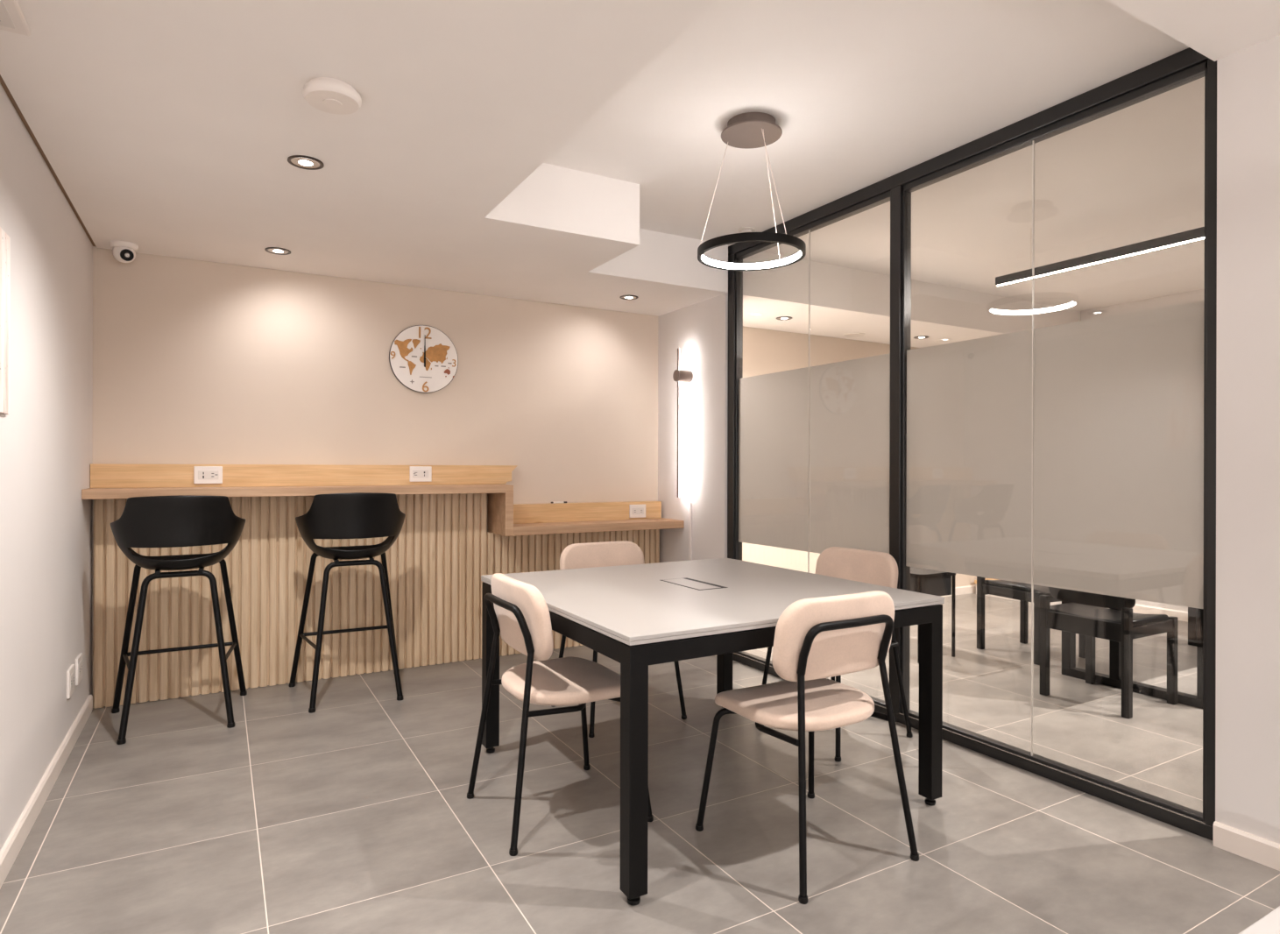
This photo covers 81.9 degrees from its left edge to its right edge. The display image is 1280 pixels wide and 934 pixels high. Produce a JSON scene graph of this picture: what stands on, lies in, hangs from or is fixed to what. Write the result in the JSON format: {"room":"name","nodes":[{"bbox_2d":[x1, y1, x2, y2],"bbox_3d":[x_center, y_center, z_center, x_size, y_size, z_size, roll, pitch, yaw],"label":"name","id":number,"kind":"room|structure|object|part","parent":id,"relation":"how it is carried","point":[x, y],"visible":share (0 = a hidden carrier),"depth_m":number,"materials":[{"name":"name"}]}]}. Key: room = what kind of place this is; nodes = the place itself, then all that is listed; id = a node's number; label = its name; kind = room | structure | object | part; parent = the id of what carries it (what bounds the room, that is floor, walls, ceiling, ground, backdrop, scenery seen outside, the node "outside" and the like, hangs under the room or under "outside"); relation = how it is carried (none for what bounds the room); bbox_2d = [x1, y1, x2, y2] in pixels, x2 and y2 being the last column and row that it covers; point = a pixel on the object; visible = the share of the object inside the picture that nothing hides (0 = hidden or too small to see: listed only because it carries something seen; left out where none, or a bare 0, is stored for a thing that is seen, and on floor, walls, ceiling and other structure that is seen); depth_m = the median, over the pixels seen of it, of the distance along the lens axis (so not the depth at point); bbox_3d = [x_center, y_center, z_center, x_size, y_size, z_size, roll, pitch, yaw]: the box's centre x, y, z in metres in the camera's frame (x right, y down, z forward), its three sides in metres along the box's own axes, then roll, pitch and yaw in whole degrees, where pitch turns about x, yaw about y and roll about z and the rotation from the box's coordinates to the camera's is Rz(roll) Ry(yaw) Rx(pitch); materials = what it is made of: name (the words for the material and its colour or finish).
{"room":"coworking space","nodes":[
{"label":"coworking space","id":0,"kind":"room"},
{"bbox_2d":[0,83,92,850],"bbox_3d":[-0.754,-0.171,0.084,0.120,2.750,8.570,0,0,-30],"label":"wall","id":1,"kind":"structure","parent":0,"point":[46,434],"depth_m":2.64,"materials":[{"name":"paint"}]},
{"bbox_2d":[0,226,10,414],"bbox_3d":[-1.718,-0.424,1.905,0.010,0.530,0.704,0,0,-30],"label":"wall picture","id":2,"kind":"object","parent":1,"relation":"attached to","point":[4,238],"visible":1,"depth_m":2.16,"materials":[{"name":"white wood"}]},
{"bbox_2d":[0,694,92,888],"bbox_3d":[-0.645,1.167,0.024,0.016,0.075,8.355,0,0,-30],"label":"baseboard","id":3,"kind":"structure","parent":1,"relation":"attached to","point":[14,843],"depth_m":2.58,"materials":[{"name":"paint"}]},
{"bbox_2d":[0,74,95,246],"bbox_3d":[-0.662,-1.125,0.066,0.016,0.022,8.450,0,0,-30],"label":"trim","id":4,"kind":"structure","parent":1,"relation":"attached to","point":[2,81],"depth_m":2.60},
{"bbox_2d":[66,664,74,698],"bbox_3d":[-2.437,0.914,3.161,0.013,0.118,0.125,0,0,-30],"label":"power outlet","id":5,"kind":"object","parent":1,"relation":"attached to","point":[70,673],"visible":1,"depth_m":3.13,"materials":[{"name":"white plastic"}]},
{"bbox_2d":[70,671,74,690],"bbox_3d":[-2.433,0.913,3.163,0.003,0.059,0.090,0,0,-30],"label":"socket","id":6,"kind":"object","parent":5,"relation":"attached to","point":[72,673],"depth_m":3.15,"materials":[{"name":"plastic"}]},
{"bbox_2d":[75,653,82,685],"bbox_3d":[-2.543,0.914,3.348,0.013,0.118,0.125,0,0,-30],"label":"power outlet","id":7,"kind":"object","parent":1,"relation":"attached to","point":[79,660],"visible":1,"depth_m":3.31,"materials":[{"name":"white plastic"}]},
{"bbox_2d":[78,659,82,677],"bbox_3d":[-2.539,0.913,3.350,0.003,0.059,0.090,0,0,-30],"label":"socket","id":8,"kind":"object","parent":7,"relation":"attached to","point":[80,661],"depth_m":3.35,"materials":[{"name":"plastic"}]},
{"bbox_2d":[0,0,728,316],"bbox_3d":[0.788,-1.252,0.891,3.322,0.300,8.446,0,0,-30],"label":"ceiling","id":9,"kind":"structure","parent":0,"point":[170,128],"depth_m":2.45,"materials":[{"name":"paint"}]},
{"bbox_2d":[0,0,31,35],"bbox_3d":[-1.556,-1.100,1.767,0.124,0.017,0.190,0,0,-30],"label":"ceiling vent","id":10,"kind":"object","parent":9,"relation":"attached to","point":[12,19],"visible":1,"depth_m":1.80,"materials":[{"name":"paint"}]},
{"bbox_2d":[109,240,138,262],"bbox_3d":[-2.566,-1.065,3.671,0.116,0.092,0.116,0,0,-30],"label":"ceiling camera","id":11,"kind":"object","parent":9,"relation":"attached to","point":[123,251],"visible":1,"depth_m":3.63,"materials":[{"name":"white plastic"}]},
{"bbox_2d":[264,247,290,254],"bbox_3d":[-1.850,-1.106,3.773,0.121,0.006,0.121,0,0,-30],"label":"recessed light","id":12,"kind":"object","parent":9,"relation":"in","point":[278,251],"visible":1,"depth_m":3.77,"materials":[{"name":"metal"}]},
{"bbox_2d":[287,155,324,169],"bbox_3d":[-1.212,-1.104,2.676,0.121,0.006,0.121,0,0,-30],"label":"recessed light","id":13,"kind":"object","parent":9,"relation":"in","point":[300,161],"visible":1,"depth_m":2.67,"materials":[{"name":"metal"}]},
{"bbox_2d":[302,77,361,114],"bbox_3d":[-0.899,-1.085,2.159,0.160,0.044,0.160,0,0,-30],"label":"smoke detector","id":14,"kind":"object","parent":9,"relation":"attached to","point":[332,95],"visible":1,"depth_m":2.12,"materials":[{"name":"white plastic"}]},
{"bbox_2d":[619,295,638,299],"bbox_3d":[-0.071,-1.101,4.781,0.121,0.006,0.121,0,0,-30],"label":"recessed light","id":15,"kind":"object","parent":9,"relation":"in","point":[624,297],"visible":1,"depth_m":4.78,"materials":[{"name":"metal"}]},
{"bbox_2d":[91,246,987,695],"bbox_3d":[0.338,-0.168,5.572,7.218,2.750,0.120,0,0,-30],"label":"wall","id":16,"kind":"structure","parent":0,"point":[195,362],"depth_m":4.39,"materials":[{"name":"beige paint"}]},
{"bbox_2d":[90,463,517,487],"bbox_3d":[-1.775,0.044,4.239,2.223,0.120,0.099,0,0,-30],"label":"backsplash","id":17,"kind":"structure","parent":16,"relation":"attached to","point":[102,475],"depth_m":4.09,"materials":[{"name":"brown wood"}]},
{"bbox_2d":[388,325,458,393],"bbox_3d":[-1.325,-0.666,4.537,0.416,0.416,0.029,0,0,-30],"label":"wall clock","id":18,"kind":"object","parent":16,"relation":"attached to","point":[424,359],"visible":1,"depth_m":4.53,"materials":[{"name":"paint"}]},
{"bbox_2d":[513,501,661,523],"bbox_3d":[-0.394,0.302,5.028,1.201,0.122,0.099,0,0,-30],"label":"backsplash","id":19,"kind":"structure","parent":16,"relation":"attached to","point":[546,512],"depth_m":4.96,"materials":[{"name":"brown wood"}]},
{"bbox_2d":[939,584,975,596],"bbox_3d":[1.869,1.174,6.370,3.760,0.075,0.016,0,0,-30],"label":"baseboard","id":20,"kind":"structure","parent":16,"relation":"attached to","point":[969,589],"depth_m":7.07,"materials":[{"name":"paint"}]},
{"bbox_2d":[0,593,1279,933],"bbox_3d":[2.458,1.263,1.851,7.618,0.100,8.850,0,0,-30],"label":"floor","id":21,"kind":"structure","parent":0,"point":[354,814],"depth_m":2.57,"materials":[{"name":"tile"}]},
{"bbox_2d":[110,495,247,744],"bbox_3d":[-2.201,0.662,3.534,0.586,1.076,0.544,0,0,-30],"label":"bar stool","id":22,"kind":"object","parent":21,"relation":"on","point":[177,520],"visible":1,"depth_m":3.39,"materials":[{"name":"black plastic"}]},
{"bbox_3d":[-2.425,0.818,3.583,0.311,0.740,0.099,0,0,-1],"label":"leg","id":23,"kind":"part","parent":22,"relation":"part of","materials":[{"name":"metal"}]},
{"bbox_3d":[-2.237,0.836,3.327,0.086,0.706,0.256,0,0,23],"label":"leg","id":24,"kind":"part","parent":22,"relation":"part of","materials":[{"name":"metal"}]},
{"bbox_3d":[-2.202,0.479,3.537,0.220,0.061,0.277,0,0,-30],"label":"seat frame","id":25,"kind":"part","parent":22,"relation":"part of","materials":[{"name":"metal"}]},
{"bbox_3d":[-2.003,0.837,3.463,0.256,0.706,0.086,0,0,7],"label":"leg","id":26,"kind":"part","parent":22,"relation":"part of","materials":[{"name":"metal"}]},
{"bbox_3d":[-2.133,0.819,3.753,0.099,0.740,0.311,0,0,31],"label":"leg","id":27,"kind":"part","parent":22,"relation":"part of","materials":[{"name":"metal"}]},
{"bbox_2d":[288,492,405,713],"bbox_3d":[-1.545,0.664,3.952,0.586,1.076,0.544,0,0,-28],"label":"bar stool","id":28,"kind":"object","parent":21,"relation":"on","point":[353,515],"visible":1,"depth_m":3.79,"materials":[{"name":"black plastic"}]},
{"bbox_3d":[-1.766,0.820,4.010,0.311,0.740,0.099,0,0,1],"label":"leg","id":29,"kind":"part","parent":28,"relation":"part of","materials":[{"name":"metal"}]},
{"bbox_3d":[-1.590,0.838,3.746,0.086,0.706,0.256,0,0,25],"label":"leg","id":30,"kind":"part","parent":28,"relation":"part of","materials":[{"name":"metal"}]},
{"bbox_3d":[-1.545,0.481,3.954,0.220,0.061,0.277,0,0,-28],"label":"seat frame","id":31,"kind":"part","parent":28,"relation":"part of","materials":[{"name":"metal"}]},
{"bbox_3d":[-1.468,0.821,4.167,0.099,0.740,0.311,0,0,33],"label":"leg","id":32,"kind":"part","parent":28,"relation":"part of","materials":[{"name":"metal"}]},
{"bbox_3d":[-1.350,0.838,3.872,0.256,0.706,0.086,0,0,9],"label":"leg","id":33,"kind":"part","parent":28,"relation":"part of","materials":[{"name":"metal"}]},
{"bbox_2d":[81,463,684,708],"bbox_3d":[-1.232,0.593,4.406,3.336,1.215,0.349,0,0,-30],"label":"bar counter","id":34,"kind":"object","parent":21,"relation":"on","point":[460,526],"depth_m":4.16,"materials":[{"name":"brown wood"}]},
{"bbox_2d":[193,466,222,483],"bbox_3d":[-2.274,0.040,3.889,0.130,0.093,0.013,0,0,-30],"label":"power outlet","id":35,"kind":"object","parent":34,"relation":"attached to","point":[201,474],"visible":1,"depth_m":3.88,"materials":[{"name":"white plastic"}]},
{"bbox_2d":[198,470,219,479],"bbox_3d":[-2.272,0.039,3.885,0.094,0.046,0.003,0,0,-30],"label":"socket","id":36,"kind":"object","parent":35,"relation":"attached to","point":[201,474],"depth_m":3.88,"materials":[{"name":"plastic"}]},
{"bbox_2d":[409,466,431,481],"bbox_3d":[-1.318,0.040,4.435,0.130,0.092,0.013,0,0,-30],"label":"power outlet","id":37,"kind":"object","parent":34,"relation":"attached to","point":[416,473],"visible":1,"depth_m":4.43,"materials":[{"name":"white plastic"}]},
{"bbox_2d":[412,470,428,477],"bbox_3d":[-1.315,0.039,4.431,0.094,0.046,0.003,0,0,-30],"label":"socket","id":38,"kind":"object","parent":37,"relation":"attached to","point":[415,473],"depth_m":4.43,"materials":[{"name":"plastic"}]},
{"bbox_2d":[551,501,566,503],"bbox_3d":[-0.544,0.235,4.960,0.115,0.012,0.012,0,0,-30],"label":"marker pen","id":39,"kind":"object","parent":34,"relation":"on","point":[555,502],"visible":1,"depth_m":4.95,"materials":[{"name":"white plastic"}]},
{"bbox_2d":[629,504,645,517],"bbox_3d":[-0.016,0.306,5.178,0.130,0.092,0.013,0,0,-30],"label":"power outlet","id":40,"kind":"object","parent":34,"relation":"attached to","point":[635,511],"visible":1,"depth_m":5.17,"materials":[{"name":"white plastic"}]},
{"bbox_2d":[632,507,643,514],"bbox_3d":[-0.013,0.305,5.174,0.094,0.046,0.003,0,0,-30],"label":"socket","id":41,"kind":"object","parent":40,"relation":"attached to","point":[635,510],"depth_m":5.17,"materials":[{"name":"plastic"}]},
{"bbox_2d":[466,572,653,855],"bbox_3d":[-0.296,0.794,2.618,0.511,0.823,0.522,0,0,-30],"label":"padded chair","id":42,"kind":"object","parent":21,"relation":"on","point":[519,614],"visible":0.92,"depth_m":2.48,"materials":[{"name":"beige fabric"}]},
{"bbox_3d":[-0.569,0.895,2.688,0.120,0.598,0.021,0,0,8],"label":"leg","id":43,"kind":"part","parent":42,"relation":"part of","materials":[{"name":"metal"}]},
{"bbox_3d":[-0.457,0.523,2.525,0.073,0.155,0.361,0,0,-30],"label":"frame","id":44,"kind":"part","parent":42,"relation":"part of","materials":[{"name":"metal"}]},
{"bbox_3d":[-0.374,0.896,2.347,0.021,0.598,0.120,0,0,23],"label":"leg","id":45,"kind":"part","parent":42,"relation":"part of","materials":[{"name":"metal"}]},
{"bbox_3d":[-0.424,0.507,2.544,0.092,0.250,0.472,0,0,-30],"label":"backrest","id":46,"kind":"part","parent":42,"relation":"part of","materials":[{"name":"beige fabric"}]},
{"bbox_3d":[-0.348,0.794,2.588,0.255,0.033,0.415,0,0,-30],"label":"seat rail","id":47,"kind":"part","parent":42,"relation":"part of","materials":[{"name":"metal"}]},
{"bbox_3d":[-0.261,0.770,2.638,0.430,0.069,0.455,0,0,-30],"label":"seat","id":48,"kind":"part","parent":42,"relation":"part of","materials":[{"name":"beige fabric"}]},
{"bbox_3d":[-0.224,0.993,2.845,0.036,0.404,0.234,0,0,3],"label":"leg","id":49,"kind":"part","parent":42,"relation":"part of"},
{"bbox_3d":[-0.064,0.993,2.564,0.234,0.404,0.036,0,0,28],"label":"leg","id":50,"kind":"part","parent":42,"relation":"part of","materials":[{"name":"metal"}]},
{"bbox_2d":[552,540,686,737],"bbox_3d":[-0.119,0.794,3.632,0.522,0.823,0.511,0,0,-30],"label":"padded chair","id":51,"kind":"object","parent":21,"relation":"on","point":[604,554],"visible":0.29,"depth_m":3.71,"materials":[{"name":"beige fabric"}]},
{"bbox_3d":[-0.390,0.895,3.711,0.120,0.598,0.021,0,0,23],"label":"leg","id":52,"kind":"part","parent":51,"relation":"part of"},
{"bbox_3d":[-0.173,0.993,3.401,0.036,0.404,0.234,0,0,28],"label":"leg","id":53,"kind":"part","parent":51,"relation":"part of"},
{"bbox_3d":[-0.192,0.507,3.761,0.472,0.250,0.092,0,0,-30],"label":"backrest","id":54,"kind":"part","parent":51,"relation":"part of","materials":[{"name":"beige fabric"}]},
{"bbox_3d":[0.107,0.994,3.561,0.234,0.404,0.036,0,0,3],"label":"leg","id":55,"kind":"part","parent":51,"relation":"part of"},
{"bbox_2d":[480,558,944,905],"bbox_3d":[0.206,0.833,2.892,1.289,0.747,1.308,0,0,-30],"label":"work table","id":56,"kind":"object","parent":21,"relation":"on","point":[638,617],"visible":0.73,"depth_m":2.56,"materials":[{"name":"white laminate"}]},
{"bbox_3d":[-0.633,0.832,3.128,0.058,0.689,0.058,0,0,-30],"label":"leg","id":57,"kind":"part","parent":56,"relation":"part of","materials":[{"name":"metal"}]},
{"bbox_3d":[-0.017,0.834,2.049,0.058,0.689,0.058,0,0,-30],"label":"leg","id":58,"kind":"part","parent":56,"relation":"part of","materials":[{"name":"metal"}]},
{"bbox_3d":[0.207,0.517,2.892,1.281,0.062,1.300,0,0,-30],"label":"frame","id":59,"kind":"part","parent":56,"relation":"part of","materials":[{"name":"metal"}]},
{"bbox_3d":[0.429,0.835,3.734,0.058,0.689,0.058,0,0,-30],"label":"leg","id":60,"kind":"part","parent":56,"relation":"part of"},
{"bbox_3d":[1.045,0.836,2.656,0.058,0.689,0.058,0,0,-30],"label":"leg","id":61,"kind":"part","parent":56,"relation":"part of","materials":[{"name":"metal"}]},
{"bbox_2d":[695,590,919,904],"bbox_3d":[0.532,0.796,2.375,0.522,0.823,0.511,0,0,-30],"label":"padded chair","id":62,"kind":"object","parent":21,"relation":"on","point":[816,640],"visible":1,"depth_m":2.24,"materials":[{"name":"beige fabric"}]},
{"bbox_3d":[0.305,0.994,2.447,0.234,0.404,0.036,0,0,3],"label":"leg","id":63,"kind":"part","parent":62,"relation":"part of","materials":[{"name":"metal"}]},
{"bbox_3d":[0.512,0.772,2.410,0.455,0.069,0.430,0,0,-30],"label":"seat","id":64,"kind":"part","parent":62,"relation":"part of","materials":[{"name":"beige fabric"}]},
{"bbox_3d":[0.462,0.898,2.102,0.021,0.598,0.120,0,0,8],"label":"leg","id":65,"kind":"part","parent":62,"relation":"part of","materials":[{"name":"metal"}]},
{"bbox_3d":[0.585,0.995,2.607,0.036,0.404,0.234,0,0,28],"label":"leg","id":66,"kind":"part","parent":62,"relation":"part of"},
{"bbox_3d":[0.562,0.797,2.322,0.415,0.033,0.255,0,0,-30],"label":"seat rail","id":67,"kind":"part","parent":62,"relation":"part of","materials":[{"name":"metal"}]},
{"bbox_3d":[0.607,0.510,2.246,0.472,0.250,0.092,0,0,-30],"label":"backrest","id":68,"kind":"part","parent":62,"relation":"part of","materials":[{"name":"beige fabric"}]},
{"bbox_3d":[0.626,0.526,2.212,0.361,0.155,0.073,0,0,-30],"label":"frame","id":69,"kind":"part","parent":62,"relation":"part of","materials":[{"name":"metal"}]},
{"bbox_3d":[0.802,0.899,2.296,0.120,0.598,0.021,0,0,23],"label":"leg","id":70,"kind":"part","parent":62,"relation":"part of","materials":[{"name":"metal"}]},
{"bbox_2d":[755,546,912,761],"bbox_3d":[0.887,0.797,3.380,0.511,0.823,0.522,0,0,-32],"label":"padded chair","id":71,"kind":"object","parent":21,"relation":"on","point":[876,568],"visible":0.28,"depth_m":3.39,"materials":[{"name":"beige fabric"}]},
{"bbox_3d":[0.653,0.995,3.423,0.234,0.404,0.036,0,0,25],"label":"leg","id":72,"kind":"part","parent":71,"relation":"part of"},
{"bbox_3d":[0.825,0.996,3.150,0.036,0.404,0.234,0,0,0],"label":"leg","id":73,"kind":"part","parent":71,"relation":"part of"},
{"bbox_3d":[1.014,0.511,3.459,0.092,0.250,0.472,0,0,-32],"label":"backrest","id":74,"kind":"part","parent":71,"relation":"part of","materials":[{"name":"beige fabric"}]},
{"bbox_3d":[0.939,0.798,3.412,0.255,0.033,0.415,0,0,-32],"label":"seat rail","id":75,"kind":"part","parent":71,"relation":"part of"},
{"bbox_3d":[1.163,0.900,3.321,0.120,0.598,0.021,0,0,5],"label":"leg","id":76,"kind":"part","parent":71,"relation":"part of","materials":[{"name":"metal"}]},
{"bbox_2d":[910,566,956,663],"bbox_3d":[1.688,0.936,4.975,0.360,0.550,0.800,0,0,-30],"label":"side table","id":77,"kind":"object","parent":21,"relation":"on","point":[937,583],"visible":0.35,"depth_m":4.65,"materials":[{"name":"black metal"}]},
{"bbox_3d":[1.732,0.946,4.574,0.022,0.530,0.022,0,0,-30],"label":"leg","id":78,"kind":"part","parent":77,"relation":"part of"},
{"bbox_3d":[2.010,0.947,4.733,0.022,0.530,0.022,0,0,-30],"label":"leg","id":79,"kind":"part","parent":77,"relation":"part of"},
{"bbox_2d":[974,578,1061,605],"bbox_3d":[3.544,1.148,6.864,0.359,0.135,0.720,0,0,-30],"label":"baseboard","id":80,"kind":"structure","parent":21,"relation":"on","point":[975,581],"depth_m":6.86,"materials":[{"name":"white wood"}]},
{"bbox_2d":[976,576,1085,664],"bbox_3d":[2.550,0.808,4.839,0.446,0.810,0.500,0,0,-24],"label":"chair","id":81,"kind":"object","parent":21,"relation":"on","point":[1021,591],"visible":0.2,"depth_m":4.79,"materials":[{"name":"plastic"}]},
{"bbox_3d":[2.282,0.947,4.940,0.036,0.530,0.040,0,0,-24],"label":"leg","id":82,"kind":"part","parent":81,"relation":"part of","materials":[{"name":"black plastic"}]},
{"bbox_3d":[2.561,0.780,4.816,0.440,0.071,0.430,0,0,-24],"label":"seat","id":83,"kind":"part","parent":81,"relation":"part of","materials":[{"name":"black plastic"}]},
{"bbox_3d":[2.556,0.808,4.827,0.430,0.090,0.447,0,0,-24],"label":"seat frame","id":84,"kind":"part","parent":81,"relation":"part of","materials":[{"name":"black plastic"}]},
{"bbox_3d":[2.657,0.948,5.105,0.036,0.530,0.040,0,0,-24],"label":"leg","id":85,"kind":"part","parent":81,"relation":"part of","materials":[{"name":"black plastic"}]},
{"bbox_3d":[2.455,0.990,4.546,0.036,0.445,0.040,0,0,-24],"label":"leg","id":86,"kind":"part","parent":81,"relation":"part of","materials":[{"name":"black plastic"}]},
{"bbox_3d":[2.830,0.991,4.711,0.036,0.445,0.040,0,0,-24],"label":"leg","id":87,"kind":"part","parent":81,"relation":"part of","materials":[{"name":"black plastic"}]},
{"bbox_2d":[1039,586,1178,718],"bbox_3d":[2.435,0.808,3.858,0.500,0.810,0.446,0,0,-30],"label":"chair","id":88,"kind":"object","parent":21,"relation":"on","point":[1088,614],"visible":0.77,"depth_m":3.77,"materials":[{"name":"black painted wood"}]},
{"bbox_3d":[2.159,0.947,3.937,0.040,0.530,0.036,0,0,-30],"label":"leg","id":89,"kind":"part","parent":88,"relation":"part of","materials":[{"name":"black plastic"}]},
{"bbox_3d":[2.533,0.990,4.150,0.040,0.445,0.036,0,0,-30],"label":"leg","id":90,"kind":"part","parent":88,"relation":"part of","materials":[{"name":"black plastic"}]},
{"bbox_3d":[2.267,0.552,3.762,0.114,0.300,0.430,0,0,-30],"label":"backrest","id":91,"kind":"part","parent":88,"relation":"part of","materials":[{"name":"black plastic"}]},
{"bbox_3d":[2.457,0.780,3.870,0.430,0.071,0.440,0,0,-30],"label":"seat","id":92,"kind":"part","parent":88,"relation":"part of","materials":[{"name":"black plastic"}]},
{"bbox_3d":[2.447,0.808,3.865,0.447,0.090,0.430,0,0,-30],"label":"seat frame","id":93,"kind":"part","parent":88,"relation":"part of","materials":[{"name":"black plastic"}]},
{"bbox_3d":[2.363,0.948,3.581,0.040,0.530,0.036,0,0,-30],"label":"leg","id":94,"kind":"part","parent":88,"relation":"part of","materials":[{"name":"black plastic"}]},
{"bbox_3d":[2.736,0.991,3.794,0.040,0.445,0.036,0,0,-30],"label":"leg","id":95,"kind":"part","parent":88,"relation":"part of","materials":[{"name":"black plastic"}]},
{"bbox_2d":[1061,601,1203,708],"bbox_3d":[3.324,0.840,4.389,1.600,0.750,0.800,0,0,-30],"label":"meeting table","id":96,"kind":"object","parent":21,"relation":"on","point":[1195,615],"visible":0.25,"depth_m":4.07,"materials":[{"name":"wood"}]},
{"bbox_2d":[1238,905,1279,933],"bbox_3d":[1.379,0.837,0.434,1.300,0.745,1.300,0,0,-30],"label":"work table","id":97,"kind":"object","parent":21,"relation":"on","point":[1269,923],"visible":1,"depth_m":0.74,"materials":[{"name":"white laminate"}]},
{"bbox_2d":[657,292,728,562],"bbox_3d":[0.387,-0.168,5.059,0.120,2.750,0.820,0,0,-30],"label":"wall","id":98,"kind":"structure","parent":0,"point":[699,330],"depth_m":4.97,"materials":[{"name":"paint"}]},
{"bbox_2d":[672,348,693,497],"bbox_3d":[0.290,-0.300,4.998,0.110,1.005,0.080,0,0,-30],"label":"wall sconce","id":99,"kind":"object","parent":98,"relation":"attached to","point":[679,375],"visible":1,"depth_m":4.97,"materials":[{"name":"metal"}]},
{"bbox_2d":[688,502,691,560],"bbox_3d":[0.341,0.684,5.006,0.010,0.885,0.016,0,0,-30],"label":"cable cover","id":100,"kind":"object","parent":98,"relation":"attached to","point":[689,519],"visible":0.36,"depth_m":5.00,"materials":[{"name":"white plastic"}]},
{"bbox_2d":[543,0,1204,311],"bbox_3d":[2.466,-1.447,1.851,7.458,0.100,8.690,0,0,-30],"label":"ceiling","id":101,"kind":"structure","parent":0,"point":[860,94],"depth_m":3.15,"materials":[{"name":"paint"}]},
{"bbox_2d":[737,226,755,233],"bbox_3d":[0.628,-1.392,4.349,0.104,0.020,0.104,0,0,-30],"label":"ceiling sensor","id":102,"kind":"object","parent":101,"relation":"attached to","point":[741,229],"visible":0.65,"depth_m":4.32,"materials":[{"name":"plastic"}]},
{"bbox_2d":[697,112,806,270],"bbox_3d":[0.453,-1.131,3.009,0.436,0.544,0.436,0,0,-30],"label":"pendant","id":103,"kind":"object","parent":101,"relation":"hanging from","point":[747,130],"visible":1,"depth_m":2.97,"materials":[{"name":"metal"}]},
{"bbox_3d":[0.454,-1.357,3.009,0.248,0.008,0.248,0,0,-30],"label":"canopy plate","id":104,"kind":"part","parent":103,"relation":"part of","materials":[{"name":"metal"}]},
{"bbox_2d":[995,226,1204,286],"bbox_3d":[2.629,-1.250,3.700,0.040,0.294,1.830,0,0,-30],"label":"linear pendant","id":105,"kind":"object","parent":101,"relation":"hanging from","point":[1196,234],"visible":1,"depth_m":3.93,"materials":[{"name":"metal"}]},
{"bbox_2d":[742,251,1080,347],"bbox_3d":[2.082,-1.248,6.009,3.760,0.300,0.841,0,0,-30],"label":"ceiling","id":106,"kind":"structure","parent":0,"point":[844,300],"depth_m":5.52,"materials":[{"name":"paint"}]},
{"bbox_2d":[776,316,792,320],"bbox_3d":[1.062,-1.098,5.436,0.121,0.006,0.121,0,0,-30],"label":"recessed light","id":107,"kind":"object","parent":106,"relation":"in","point":[781,318],"visible":1,"depth_m":5.43,"materials":[{"name":"metal"}]},
{"bbox_2d":[843,332,865,337],"bbox_3d":[1.774,-1.094,6.103,0.170,0.010,0.170,0,0,-30],"label":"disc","id":108,"kind":"object","parent":106,"relation":"attached to","point":[849,335],"visible":1,"depth_m":6.07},
{"bbox_2d":[913,335,928,339],"bbox_3d":[2.369,-1.095,6.212,0.121,0.006,0.121,0,0,-30],"label":"recessed light","id":109,"kind":"object","parent":106,"relation":"in","point":[920,336],"visible":1,"depth_m":6.21,"materials":[{"name":"metal"}]},
{"bbox_2d":[1080,289,1204,611],"bbox_3d":[5.053,-0.155,4.712,0.120,2.750,6.050,0,0,-30],"label":"wall","id":110,"kind":"structure","parent":0,"point":[1197,295],"depth_m":6.08,"materials":[{"name":"paint"}]},
{"bbox_2d":[1108,603,1188,622],"bbox_3d":[5.226,1.183,4.266,0.016,0.075,5.100,0,0,-30],"label":"baseboard","id":111,"kind":"structure","parent":110,"relation":"attached to","point":[1183,616],"depth_m":6.00,"materials":[{"name":"paint"}]},
{"bbox_2d":[1107,0,1279,61],"bbox_3d":[2.321,-1.353,-0.224,1.766,0.090,4.988,0,0,-30],"label":"ceiling beam","id":112,"kind":"structure","parent":0,"point":[1217,30],"depth_m":2.16,"materials":[{"name":"paint"}]},
{"bbox_2d":[1215,35,1279,843],"bbox_3d":[3.139,-0.160,0.240,0.120,2.750,4.980,0,0,-30],"label":"wall","id":113,"kind":"structure","parent":0,"point":[1248,689],"depth_m":2.30,"materials":[{"name":"paint"}]},
{"bbox_2d":[727,47,1216,840],"bbox_3d":[1.242,-0.096,3.550,0.073,2.610,2.650,0,0,-30],"label":"glass wall","id":114,"kind":"structure","parent":113,"relation":"in","point":[1081,456],"depth_m":3.02,"materials":[{"name":"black glass"}]},
{"bbox_3d":[0.604,-0.089,4.667,0.073,2.503,0.077,0,0,-30],"label":"post","id":115,"kind":"part","parent":114,"relation":"part of","materials":[{"name":"black metal"}]},
{"bbox_3d":[1.247,-0.087,3.541,0.073,2.503,0.086,0,0,-30],"label":"post","id":116,"kind":"part","parent":114,"relation":"part of","materials":[{"name":"black metal"}]},
{"bbox_3d":[1.245,-1.355,3.550,0.073,0.092,2.650,0,0,-30],"label":"head rail","id":117,"kind":"part","parent":114,"relation":"part of","materials":[{"name":"black metal"}]},
{"bbox_3d":[1.238,1.180,3.550,0.073,0.058,2.650,0,0,-30],"label":"rail","id":118,"kind":"part","parent":114,"relation":"part of","materials":[{"name":"black metal"}]},
{"bbox_3d":[1.887,-0.085,2.420,0.073,2.503,0.048,0,0,-30],"label":"post","id":119,"kind":"part","parent":114,"relation":"part of","materials":[{"name":"black metal"}]},
{"bbox_2d":[1212,820,1279,870],"bbox_3d":[3.077,1.177,0.206,0.016,0.075,4.980,0,0,-30],"label":"baseboard","id":120,"kind":"structure","parent":113,"relation":"attached to","point":[1260,850],"depth_m":2.29,"materials":[{"name":"paint"}]}
]}

